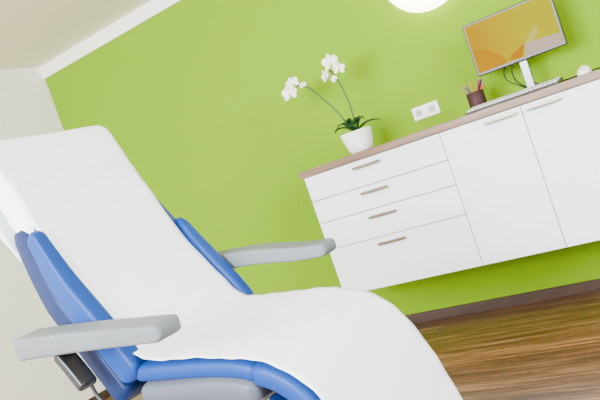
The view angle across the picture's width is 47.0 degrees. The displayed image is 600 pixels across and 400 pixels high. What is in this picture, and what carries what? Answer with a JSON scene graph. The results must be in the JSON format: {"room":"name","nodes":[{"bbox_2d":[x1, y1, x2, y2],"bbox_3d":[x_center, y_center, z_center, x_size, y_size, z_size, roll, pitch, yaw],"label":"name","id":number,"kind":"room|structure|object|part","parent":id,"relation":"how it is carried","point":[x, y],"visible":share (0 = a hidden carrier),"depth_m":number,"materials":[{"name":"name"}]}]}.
{"room":"examination room","nodes":[
{"label":"examination room","id":0,"kind":"room"},
{"bbox_2d":[0,67,105,399],"bbox_3d":[-3.074,0.789,2.798,0.100,2.466,5.948,-18,3,32],"label":"wall","id":1,"kind":"structure","parent":0,"point":[27,107],"depth_m":4.65,"materials":[{"name":"white paint"}]},
{"bbox_2d":[88,389,110,399],"bbox_3d":[-2.612,1.900,2.851,0.015,0.060,5.833,-18,3,32],"label":"baseboard","id":2,"kind":"structure","parent":1,"relation":"attached to","point":[104,394],"depth_m":4.91,"materials":[{"name":"brown wood"}]},
{"bbox_2d":[0,0,151,69],"bbox_3d":[-0.846,-1.270,1.042,6.624,0.100,6.048,-18,3,32],"label":"ceiling","id":3,"kind":"structure","parent":0,"point":[33,33],"depth_m":4.44,"materials":[{"name":"beige paint"}]},
{"bbox_2d":[45,0,599,314],"bbox_3d":[1.048,-0.678,3.602,6.624,2.466,0.100,-18,3,32],"label":"wall","id":4,"kind":"structure","parent":0,"point":[191,96],"depth_m":4.29,"materials":[{"name":"green paint"}]},
{"bbox_2d":[40,0,180,78],"bbox_3d":[0.631,-1.786,3.507,6.424,0.093,0.012,-18,3,32],"label":"trim","id":5,"kind":"structure","parent":4,"relation":"attached to","point":[152,8],"depth_m":4.82,"materials":[{"name":"white paint"}]},
{"bbox_2d":[389,0,446,12],"bbox_3d":[0.622,-1.228,3.605,0.480,0.480,0.086,-18,3,32],"label":"wall lamp","id":6,"kind":"object","parent":4,"relation":"attached to","point":[415,6],"visible":1,"depth_m":3.64,"materials":[{"name":"white plastic"}]},
{"bbox_2d":[411,100,440,120],"bbox_3d":[0.691,-0.490,3.791,0.156,0.072,0.012,-18,3,32],"label":"wall socket","id":7,"kind":"object","parent":4,"relation":"attached to","point":[432,108],"visible":1,"depth_m":3.79,"materials":[{"name":"white plastic"}]},
{"bbox_2d":[298,69,599,290],"bbox_3d":[0.875,-0.065,3.497,1.627,0.711,0.501,-18,3,32],"label":"cabinet","id":8,"kind":"object","parent":4,"relation":"attached to","point":[518,177],"visible":0.95,"depth_m":3.28,"materials":[{"name":"white paint"}]},
{"bbox_3d":[0.369,-0.155,3.523,0.796,0.133,0.018,-18,3,32],"label":"drawer","id":9,"kind":"part","parent":8,"relation":"part of","materials":[{"name":"white paint"}]},
{"bbox_3d":[0.412,-0.032,3.528,0.796,0.121,0.018,-18,3,32],"label":"drawer","id":10,"kind":"part","parent":8,"relation":"part of","materials":[{"name":"white paint"}]},
{"bbox_3d":[0.457,0.098,3.534,0.796,0.146,0.018,-18,3,32],"label":"drawer","id":11,"kind":"part","parent":8,"relation":"part of","materials":[{"name":"white paint"}]},
{"bbox_3d":[0.525,0.294,3.542,0.796,0.260,0.018,-18,3,32],"label":"drawer","id":12,"kind":"part","parent":8,"relation":"part of","materials":[{"name":"white paint"}]},
{"bbox_2d":[298,69,599,178],"bbox_3d":[0.769,-0.386,3.491,1.627,0.035,0.481,-18,3,32],"label":"countertop","id":13,"kind":"structure","parent":8,"relation":"on","point":[593,75],"depth_m":3.23,"materials":[{"name":"brown wood"}]},
{"bbox_2d":[281,54,380,153],"bbox_3d":[0.181,-0.498,3.742,0.476,0.540,0.214,-17,3,40],"label":"potted orchid","id":14,"kind":"object","parent":13,"relation":"on","point":[358,140],"visible":1,"depth_m":3.64,"materials":[{"name":"white ceramic"}]},
{"bbox_3d":[-0.060,-0.593,3.793,0.094,0.081,0.028,-18,3,32],"label":"flower","id":15,"kind":"part","parent":14,"relation":"part of","materials":[{"name":"white plant"}]},
{"bbox_3d":[-0.043,-0.640,3.768,0.074,0.069,0.018,-19,2,-2],"label":"flower","id":16,"kind":"part","parent":14,"relation":"part of","materials":[{"name":"white plant"}]},
{"bbox_3d":[0.118,-0.485,3.742,0.282,0.361,0.017,-18,3,29],"label":"stem","id":17,"kind":"part","parent":14,"relation":"part of","materials":[{"name":"green plant"}]},
{"bbox_3d":[0.133,-0.659,3.662,0.012,0.062,0.066,-21,3,-33],"label":"flower","id":18,"kind":"part","parent":14,"relation":"part of","materials":[{"name":"white plant"}]},
{"bbox_3d":[0.156,-0.729,3.623,0.093,0.080,0.013,-18,3,27],"label":"flower","id":19,"kind":"part","parent":14,"relation":"part of","materials":[{"name":"white plant"}]},
{"bbox_3d":[0.180,-0.640,3.644,0.040,0.036,0.011,-18,2,23],"label":"flower","id":20,"kind":"part","parent":14,"relation":"part of","materials":[{"name":"white plant"}]},
{"bbox_3d":[0.204,-0.692,3.617,0.066,0.061,0.013,-19,2,0],"label":"flower","id":21,"kind":"part","parent":14,"relation":"part of","materials":[{"name":"white plant"}]},
{"bbox_3d":[0.229,-0.541,3.666,0.047,0.399,0.032,-20,3,-24],"label":"stem","id":22,"kind":"part","parent":14,"relation":"part of","materials":[{"name":"green plant"}]},
{"bbox_3d":[0.315,-0.316,3.683,0.164,0.113,0.164,-18,3,32],"label":"pot","id":23,"kind":"part","parent":14,"relation":"part of","materials":[{"name":"white ceramic"}]},
{"bbox_2d":[460,77,486,108],"bbox_3d":[0.872,-0.521,3.426,0.119,0.155,0.093,-18,3,32],"label":"pencil cup","id":24,"kind":"object","parent":13,"relation":"on","point":[474,98],"visible":0.88,"depth_m":3.39,"materials":[{"name":"red"}]},
{"bbox_2d":[465,77,563,114],"bbox_3d":[0.982,-0.480,3.181,0.440,0.026,0.130,-18,3,32],"label":"keyboard","id":25,"kind":"object","parent":13,"relation":"on","point":[554,81],"visible":1,"depth_m":3.14,"materials":[{"name":"white plastic"}]},
{"bbox_2d":[462,0,567,87],"bbox_3d":[1.058,-0.717,3.306,0.447,0.421,0.203,-18,3,32],"label":"computer monitor","id":26,"kind":"object","parent":13,"relation":"on","point":[524,30],"visible":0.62,"depth_m":3.28,"materials":[{"name":"silver plastic"}]},
{"bbox_2d":[564,65,599,80],"bbox_3d":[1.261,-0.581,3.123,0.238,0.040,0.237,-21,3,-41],"label":"computer mouse","id":27,"kind":"object","parent":13,"relation":"on","point":[583,69],"visible":0.96,"depth_m":3.01,"materials":[{"name":"white plastic"}]},
{"bbox_3d":[0.939,-0.054,3.213,0.393,0.672,0.018,-18,3,32],"label":"door panel","id":28,"kind":"part","parent":8,"relation":"part of","materials":[{"name":"white paint"}]},
{"bbox_3d":[1.259,-0.157,3.000,0.396,0.672,0.018,-18,3,32],"label":"door panel","id":29,"kind":"part","parent":8,"relation":"part of","materials":[{"name":"white paint"}]},
{"bbox_2d":[405,279,599,323],"bbox_3d":[1.413,0.470,3.602,6.424,0.060,0.015,-18,3,32],"label":"baseboard","id":30,"kind":"structure","parent":4,"relation":"attached to","point":[589,286],"depth_m":3.77,"materials":[{"name":"brown wood"}]},
{"bbox_2d":[105,291,599,399],"bbox_3d":[-0.004,1.151,1.145,6.624,0.100,6.048,-18,3,32],"label":"floor","id":31,"kind":"structure","parent":0,"point":[547,349],"depth_m":3.09,"materials":[{"name":"brown wood"}]},
{"bbox_2d":[0,125,462,399],"bbox_3d":[-0.235,0.362,1.996,1.159,1.472,0.834,-18,3,35],"label":"chair","id":32,"kind":"object","parent":31,"relation":"on","point":[131,287],"visible":1,"depth_m":1.96,"materials":[{"name":"blue"}]},
{"bbox_3d":[-0.522,0.339,1.730,0.564,0.086,0.099,-18,3,35],"label":"armrest","id":33,"kind":"part","parent":32,"relation":"part of","materials":[{"name":"grey plastic"}]},
{"bbox_2d":[137,357,257,381],"bbox_3d":[-0.131,0.380,1.970,0.443,0.100,0.560,-18,3,35],"label":"seat cushion","id":34,"kind":"object","parent":32,"relation":"on","point":[150,369],"depth_m":1.72,"materials":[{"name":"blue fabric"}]},
{"bbox_3d":[-0.132,0.187,2.331,0.565,0.102,0.099,-18,3,35],"label":"armrest","id":35,"kind":"part","parent":32,"relation":"part of","materials":[{"name":"grey plastic"}]},
{"bbox_2d":[253,361,320,399],"bbox_3d":[0.189,0.528,1.786,0.283,0.482,0.530,-18,3,35],"label":"cushion","id":36,"kind":"object","parent":32,"relation":"on","point":[289,380],"depth_m":1.59,"materials":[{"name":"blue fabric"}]}
]}

